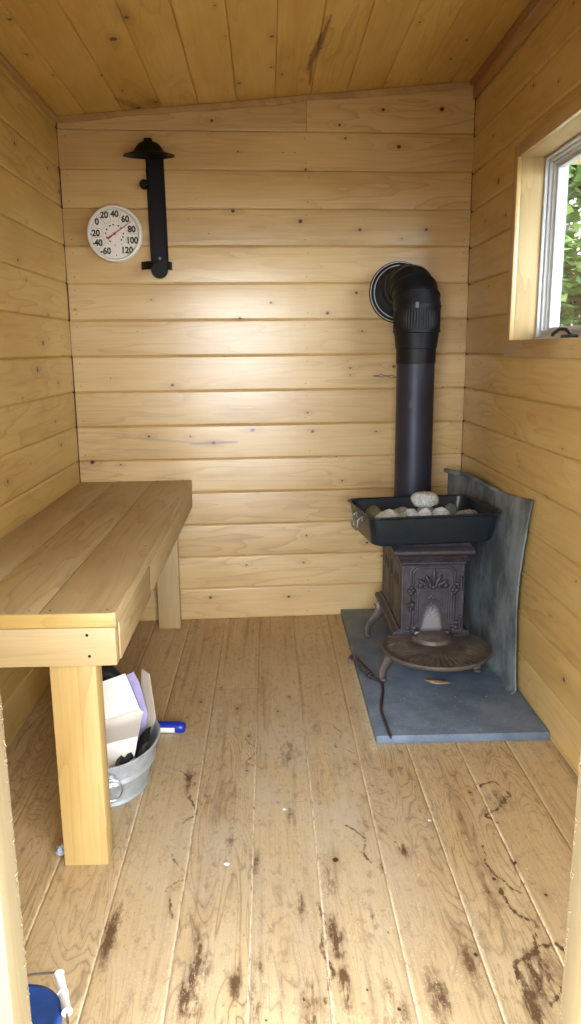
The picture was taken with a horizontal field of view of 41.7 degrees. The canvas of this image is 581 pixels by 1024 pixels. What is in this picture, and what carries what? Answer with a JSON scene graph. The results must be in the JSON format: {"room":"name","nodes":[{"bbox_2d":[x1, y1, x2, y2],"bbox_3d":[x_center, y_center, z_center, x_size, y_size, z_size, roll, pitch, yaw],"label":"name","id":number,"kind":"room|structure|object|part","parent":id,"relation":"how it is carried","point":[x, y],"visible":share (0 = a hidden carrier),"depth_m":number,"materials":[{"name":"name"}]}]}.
{"room":"sauna","nodes":[
{"label":"sauna","id":0,"kind":"room"},
{"bbox_2d":[0,62,79,750],"bbox_3d":[-0.958,-0.315,2.191,0.016,2.360,2.672,-1,12,-2],"label":"wall","id":1,"kind":"structure","parent":0,"point":[39,465],"depth_m":2.85,"materials":[{"name":"brown wood"}]},
{"bbox_2d":[0,52,58,120],"bbox_3d":[-0.955,-1.399,1.956,0.018,0.024,2.662,-1,12,-2],"label":"trim","id":2,"kind":"structure","parent":1,"relation":"attached to","point":[3,60],"depth_m":2.83,"materials":[{"name":"brown wood"}]},
{"bbox_2d":[55,88,474,620],"bbox_3d":[-0.083,-0.691,3.541,1.868,2.520,0.017,-1,12,-4],"label":"wall","id":3,"kind":"structure","parent":0,"point":[244,372],"depth_m":3.49,"materials":[{"name":"brown wood"}]},
{"bbox_2d":[87,205,142,262],"bbox_3d":[-0.773,-1.222,3.353,0.242,0.242,0.027,-1,12,-4],"label":"thermometer","id":4,"kind":"object","parent":3,"relation":"attached to","point":[114,233],"visible":1,"depth_m":3.35,"materials":[{"name":"white plastic"}]},
{"bbox_2d":[123,138,174,278],"bbox_3d":[-0.602,-1.308,3.302,0.220,0.573,0.120,-1,12,-4],"label":"bracket","id":5,"kind":"object","parent":3,"relation":"attached to","point":[154,156],"visible":1,"depth_m":3.34,"materials":[{"name":"black metal"}]},
{"bbox_3d":[-0.636,-1.423,3.316,0.040,0.040,0.038,-1,12,-4],"label":"knob","id":6,"kind":"part","parent":5,"relation":"part of","materials":[{"name":"black paint"}]},
{"bbox_3d":[-0.587,-1.329,3.354,0.085,0.495,0.012,-1,12,-4],"label":"plate","id":7,"kind":"part","parent":5,"relation":"part of","materials":[{"name":"black paint"}]},
{"bbox_2d":[55,81,473,122],"bbox_3d":[-0.093,-1.776,3.296,1.829,0.190,0.020,-1,12,-4],"label":"trim","id":8,"kind":"structure","parent":3,"relation":"attached to","point":[274,101],"depth_m":3.29,"materials":[{"name":"brown wood"}]},
{"bbox_2d":[0,0,530,115],"bbox_3d":[-0.055,-1.513,1.994,1.875,0.175,2.770,-1,12,-2],"label":"ceiling","id":9,"kind":"structure","parent":0,"point":[79,56],"depth_m":2.71,"materials":[{"name":"brown wood"}]},
{"bbox_2d":[6,614,577,1023],"bbox_3d":[-0.028,0.812,2.440,1.856,0.005,2.876,-1,12,-2],"label":"floor","id":10,"kind":"structure","parent":0,"point":[305,697],"depth_m":1.98,"materials":[{"name":"brown wood"}]},
{"bbox_2d":[27,969,72,1023],"bbox_3d":[-0.509,0.959,1.258,0.282,0.207,0.296,-1,12,-2],"label":"pail","id":11,"kind":"object","parent":10,"relation":"on","point":[46,1006],"visible":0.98,"depth_m":1.32,"materials":[{"name":"plastic"}]},
{"bbox_3d":[-0.519,0.879,1.234,0.264,0.026,0.264,-1,12,-2],"label":"lid","id":12,"kind":"part","parent":11,"relation":"part of","materials":[{"name":"blue plastic"}]},
{"bbox_2d":[55,843,63,855],"bbox_3d":[-0.603,0.892,2.010,0.037,0.028,0.030,-1,12,-2],"label":"ball","id":13,"kind":"object","parent":10,"relation":"on","point":[60,849],"visible":0.62,"depth_m":2.00,"materials":[{"name":"white"}]},
{"bbox_2d":[0,480,192,865],"bbox_3d":[-0.695,0.388,2.768,0.519,0.701,1.871,-1,12,-2],"label":"bench","id":14,"kind":"object","parent":10,"relation":"on","point":[78,578],"visible":1,"depth_m":1.97,"materials":[{"name":"brown wood"}]},
{"bbox_3d":[-0.530,0.630,1.944,0.113,0.566,0.065,-1,12,-2],"label":"leg","id":15,"kind":"part","parent":14,"relation":"part of","materials":[{"name":"beige wood"}]},
{"bbox_3d":[-0.698,0.064,2.700,0.519,0.036,1.868,-1,12,-2],"label":"seat","id":16,"kind":"part","parent":14,"relation":"part of","materials":[{"name":"brown wood"}]},
{"bbox_3d":[-0.458,0.122,2.739,0.038,0.096,1.828,-1,12,-2],"label":"rail","id":17,"kind":"part","parent":14,"relation":"part of","materials":[{"name":"brown wood"}]},
{"bbox_3d":[-0.580,0.230,3.594,0.104,0.664,0.038,-1,12,-2],"label":"leg","id":18,"kind":"part","parent":14,"relation":"part of","materials":[{"name":"brown wood"}]},
{"bbox_2d":[108,719,159,807],"bbox_3d":[-0.546,0.757,2.335,0.296,0.154,0.396,-1,12,-2],"label":"tub","id":19,"kind":"object","parent":10,"relation":"on","point":[128,780],"visible":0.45,"depth_m":2.23,"materials":[{"name":"metal"}]},
{"bbox_2d":[102,665,121,680],"bbox_3d":[-0.600,0.626,2.436,0.172,0.265,0.120,-1,12,-2],"label":"bag","id":20,"kind":"object","parent":19,"relation":"in","point":[108,671],"visible":0.11,"depth_m":2.42,"materials":[{"name":"plastic"}]},
{"bbox_3d":[-0.504,0.786,2.150,0.066,0.070,0.006,-4,12,-15],"label":"ring handle","id":21,"kind":"part","parent":19,"relation":"part of","materials":[{"name":"silver metal"}]},
{"bbox_2d":[103,674,143,767],"bbox_3d":[-0.526,0.638,2.289,0.145,0.257,0.182,-1,12,-2],"label":"carton","id":22,"kind":"object","parent":19,"relation":"in","point":[123,714],"visible":0.64,"depth_m":2.33,"materials":[{"name":"white cardboard"}]},
{"bbox_2d":[115,726,150,766],"bbox_3d":[-0.463,0.707,2.280,0.054,0.056,0.197,7,14,31],"label":"wrapper","id":23,"kind":"object","parent":19,"relation":"in","point":[145,736],"visible":0.8,"depth_m":2.27,"materials":[{"name":"plastic"}]},
{"bbox_2d":[127,671,147,748],"bbox_3d":[-0.479,0.623,2.390,0.068,0.255,0.012,4,13,22],"label":"violet sleeve","id":24,"kind":"object","parent":19,"relation":"in","point":[134,683],"visible":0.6,"depth_m":2.38,"materials":[{"name":"purple paper"}]},
{"bbox_2d":[141,669,155,750],"bbox_3d":[-0.461,0.633,2.422,0.039,0.262,0.071,-10,15,-36],"label":"strip","id":25,"kind":"object","parent":19,"relation":"in","point":[146,688],"visible":0.59,"depth_m":2.42,"materials":[{"name":"beige cardboard"}]},
{"bbox_2d":[158,721,185,732],"bbox_3d":[-0.452,0.747,2.654,0.177,0.039,0.040,0,12,3],"label":"tube","id":26,"kind":"object","parent":10,"relation":"on","point":[165,726],"visible":0.59,"depth_m":2.64,"materials":[{"name":"blue plastic"}]},
{"bbox_2d":[65,665,567,1020],"bbox_3d":[0.177,0.821,2.301,1.356,0.032,1.863,-1,12,-2],"label":"sawdust","id":27,"kind":"object","parent":10,"relation":"on","point":[353,665],"visible":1,"depth_m":2.16},
{"bbox_2d":[340,609,548,743],"bbox_3d":[0.562,0.628,3.193,0.587,0.030,1.280,-1,12,-2],"label":"hearth slab","id":28,"kind":"object","parent":10,"relation":"on","point":[505,716],"visible":0.67,"depth_m":2.79,"materials":[{"name":"grey stone"}]},
{"bbox_2d":[347,654,391,738],"bbox_3d":[0.323,0.670,2.872,0.092,0.031,0.694,-2,12,-8],"label":"poker","id":29,"kind":"object","parent":28,"relation":"on","point":[357,661],"visible":1,"depth_m":2.98,"materials":[{"name":"metal"}]},
{"bbox_2d":[364,542,491,681],"bbox_3d":[0.565,0.342,3.189,0.465,0.531,0.886,-1,12,-2],"label":"wood stove","id":30,"kind":"object","parent":28,"relation":"on","point":[420,600],"visible":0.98,"depth_m":3.05,"materials":[{"name":"metal"}]},
{"bbox_3d":[0.384,0.480,3.477,0.049,0.145,0.162,9,15,37],"label":"leg","id":31,"kind":"part","parent":30,"relation":"part of","materials":[{"name":"metal"}]},
{"bbox_3d":[0.384,0.587,3.014,0.049,0.129,0.146,8,14,34],"label":"leg","id":32,"kind":"part","parent":30,"relation":"part of","materials":[{"name":"metal"}]},
{"bbox_3d":[0.437,0.297,3.327,0.008,0.297,0.523,-1,12,-2],"label":"panel","id":33,"kind":"part","parent":30,"relation":"part of","materials":[{"name":"metal"}]},
{"bbox_2d":[369,261,441,496],"bbox_3d":[0.508,-0.554,3.419,0.277,1.131,0.373,-1,12,-2],"label":"stovepipe","id":34,"kind":"object","parent":30,"relation":"on","point":[406,295],"visible":0.98,"depth_m":3.27,"materials":[{"name":"metal"}]},
{"bbox_3d":[0.482,0.370,3.062,0.037,0.020,0.024,-1,12,-2],"label":"latch knob","id":35,"kind":"part","parent":30,"relation":"part of","materials":[{"name":"metal"}]},
{"bbox_2d":[347,494,501,545],"bbox_3d":[0.528,0.031,3.083,0.560,0.121,0.400,-2,12,-8],"label":"roasting pan","id":36,"kind":"object","parent":30,"relation":"on","point":[479,526],"visible":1,"depth_m":2.92,"materials":[{"name":"metal"}]},
{"bbox_3d":[0.262,0.035,3.042,0.024,0.064,0.118,-2,12,-8],"label":"pan handle","id":37,"kind":"part","parent":36,"relation":"part of","materials":[{"name":"metal"}]},
{"bbox_2d":[365,505,381,516],"bbox_3d":[0.339,0.024,3.104,0.076,0.104,0.103,-1,12,-2],"label":"stone","id":38,"kind":"object","parent":36,"relation":"in","point":[372,511],"visible":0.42,"depth_m":3.07,"materials":[{"name":"stone"}]},
{"bbox_2d":[376,509,399,517],"bbox_3d":[0.388,0.040,3.017,0.115,0.104,0.101,-1,12,-2],"label":"stone","id":39,"kind":"object","parent":36,"relation":"in","point":[387,513],"visible":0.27,"depth_m":2.99,"materials":[{"name":"grey stone"}]},
{"bbox_2d":[394,507,407,513],"bbox_3d":[0.457,0.023,3.132,0.098,0.089,0.094,-1,12,-2],"label":"stone","id":40,"kind":"object","parent":36,"relation":"in","point":[400,510],"visible":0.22,"depth_m":3.10,"materials":[{"name":"beige stone"}]},
{"bbox_2d":[403,508,416,515],"bbox_3d":[0.474,0.036,3.024,0.072,0.106,0.088,-1,12,-2],"label":"stone","id":41,"kind":"object","parent":36,"relation":"in","point":[409,512],"visible":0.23,"depth_m":2.99,"materials":[{"name":"white stone"}]},
{"bbox_2d":[416,508,432,515],"bbox_3d":[0.526,0.040,2.995,0.087,0.118,0.083,-1,12,-2],"label":"stone","id":42,"kind":"object","parent":36,"relation":"in","point":[424,511],"visible":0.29,"depth_m":2.96,"materials":[{"name":"grey stone"}]},
{"bbox_2d":[411,491,438,507],"bbox_3d":[0.533,-0.048,3.028,0.115,0.067,0.095,-1,12,-2],"label":"stone","id":43,"kind":"object","parent":42,"relation":"on","point":[422,499],"visible":0.99,"depth_m":3.00,"materials":[{"name":"stone"}]},
{"bbox_2d":[432,507,450,514],"bbox_3d":[0.593,0.033,3.017,0.084,0.112,0.086,-1,12,-2],"label":"stone","id":44,"kind":"object","parent":36,"relation":"in","point":[441,510],"visible":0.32,"depth_m":2.99,"materials":[{"name":"white stone"}]},
{"bbox_2d":[444,503,457,514],"bbox_3d":[0.643,0.020,3.077,0.070,0.111,0.085,-1,12,-2],"label":"stone","id":45,"kind":"object","parent":36,"relation":"in","point":[450,507],"visible":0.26,"depth_m":3.05,"materials":[{"name":"grey stone"}]},
{"bbox_2d":[455,509,474,513],"bbox_3d":[0.699,0.037,3.040,0.105,0.096,0.088,-1,12,-2],"label":"stone","id":46,"kind":"object","parent":36,"relation":"in","point":[468,511],"visible":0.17,"depth_m":3.02,"materials":[{"name":"stone"}]},
{"bbox_3d":[0.568,0.503,3.025,0.167,0.034,0.097,-1,12,-2],"label":"ash lid","id":47,"kind":"part","parent":30,"relation":"part of","materials":[{"name":"metal"}]},
{"bbox_3d":[0.550,0.082,3.260,0.317,0.052,0.632,-1,12,-2],"label":"plate","id":48,"kind":"part","parent":30,"relation":"part of","materials":[{"name":"metal"}]},
{"bbox_3d":[0.574,0.350,3.070,0.252,0.297,0.011,-1,12,-2],"label":"door","id":49,"kind":"part","parent":30,"relation":"part of","materials":[{"name":"metal"}]},
{"bbox_2d":[381,634,491,671],"bbox_3d":[0.573,0.544,2.949,0.426,0.026,0.330,-1,12,-2],"label":"shelf","id":50,"kind":"object","parent":30,"relation":"attached to","point":[454,652],"depth_m":2.93,"materials":[{"name":"metal"}]},
{"bbox_3d":[0.734,0.572,3.072,0.059,0.128,0.104,-11,16,-41],"label":"leg","id":51,"kind":"part","parent":30,"relation":"part of","materials":[{"name":"metal"}]},
{"bbox_2d":[425,679,450,683],"bbox_3d":[0.570,0.658,2.955,0.106,0.012,0.037,1,12,5],"label":"chip","id":52,"kind":"object","parent":28,"relation":"on","point":[434,681],"visible":1,"depth_m":2.95,"materials":[{"name":"beige wood"}]},
{"bbox_2d":[444,468,532,693],"bbox_3d":[0.804,0.223,3.224,0.062,0.748,0.972,-2,12,-5],"label":"shield","id":53,"kind":"object","parent":28,"relation":"on","point":[492,575],"visible":0.68,"depth_m":3.04,"materials":[{"name":"grey metal"}]},
{"bbox_2d":[461,0,580,775],"bbox_3d":[0.870,-0.413,2.262,0.009,2.451,2.742,-1,12,-2],"label":"wall","id":54,"kind":"structure","parent":0,"point":[522,415],"depth_m":2.72,"materials":[{"name":"brown wood"}]},
{"bbox_2d":[461,98,476,467],"bbox_3d":[0.839,-0.703,3.606,0.019,2.460,0.024,-1,12,-2],"label":"trim","id":55,"kind":"structure","parent":54,"relation":"attached to","point":[476,98],"depth_m":3.54,"materials":[{"name":"brown wood"}]},
{"bbox_2d":[470,0,557,98],"bbox_3d":[0.851,-1.560,2.015,0.015,0.053,2.736,-1,12,-2],"label":"trim","id":56,"kind":"structure","parent":54,"relation":"attached to","point":[543,7],"depth_m":2.80,"materials":[{"name":"brown wood"}]},
{"bbox_3d":[0.024,-0.109,0.870,2.076,2.550,0.055,-1,12,-2],"label":"wall","id":57,"kind":"structure","parent":0,"visible":0},
{"bbox_2d":[0,693,32,1023],"bbox_3d":[-0.412,0.235,0.927,0.103,1.800,0.064,-1,12,-2],"label":"trim","id":58,"kind":"structure","parent":57,"relation":"attached to","point":[14,989],"depth_m":0.98,"materials":[{"name":"beige wood"}]},
{"bbox_2d":[559,747,580,1023],"bbox_3d":[0.428,0.223,0.950,0.103,1.800,0.064,-1,12,-2],"label":"trim","id":59,"kind":"structure","parent":57,"relation":"attached to","point":[570,1010],"depth_m":1.03,"materials":[{"name":"beige wood"}]},
{"bbox_3d":[0.944,-0.417,2.279,0.125,2.550,2.873,-1,12,-2],"label":"wall","id":60,"kind":"structure","parent":0,"visible":0},
{"bbox_2d":[504,93,580,358],"bbox_3d":[0.932,-0.876,2.425,0.187,0.756,0.950,-1,12,-2],"label":"window","id":61,"kind":"structure","parent":60,"relation":"in","point":[542,160],"depth_m":2.80,"materials":[{"name":"brown wood"}]},
{"bbox_3d":[0.899,-0.537,2.496,0.116,0.062,0.950,-1,12,-2],"label":"sill","id":62,"kind":"part","parent":61,"relation":"part of","materials":[{"name":"brown wood"}]},
{"bbox_3d":[0.983,-0.885,2.425,0.084,0.646,0.848,-1,12,-2],"label":"frame","id":63,"kind":"part","parent":61,"relation":"part of","materials":[{"name":"white plastic"}]},
{"bbox_3d":[0.963,-0.593,2.486,0.012,0.014,0.810,-1,12,-2],"label":"rail","id":64,"kind":"part","parent":61,"relation":"part of","materials":[{"name":"grey plastic"}]},
{"bbox_3d":[0.985,-0.885,2.425,0.035,0.610,0.812,-1,12,-2],"label":"sash","id":65,"kind":"part","parent":61,"relation":"part of","materials":[{"name":"white plastic"}]},
{"bbox_2d":[570,158,580,164],"bbox_3d":[1.423,-1.288,1.664,0.800,0.080,4.103,-1,12,-2],"label":"roof eave","id":66,"kind":"object","parent":60,"relation":"attached to","point":[578,162],"visible":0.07,"depth_m":3.63},
{"label":"outside","id":67,"kind":"structure","parent":0,"visible":0},
{"bbox_3d":[0.013,1.429,0.304,40.000,0.073,40.000,-1,12,-2],"label":"ground","id":68,"kind":"structure","parent":67,"visible":0},
{"bbox_2d":[559,165,580,326],"bbox_3d":[2.259,-2.323,5.019,3.336,5.346,3.726,9,15,37],"label":"leafy tree","id":69,"kind":"object","parent":68,"relation":"on","point":[570,306],"visible":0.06,"depth_m":5.21,"materials":[{"name":"green plant"}]},
{"bbox_2d":[565,201,580,243],"bbox_3d":[3.608,-4.142,10.499,4.276,6.612,3.726,5,13,25],"label":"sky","id":70,"kind":"structure","parent":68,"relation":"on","point":[568,227],"depth_m":10.32,"materials":[{"name":"white"}]}
]}

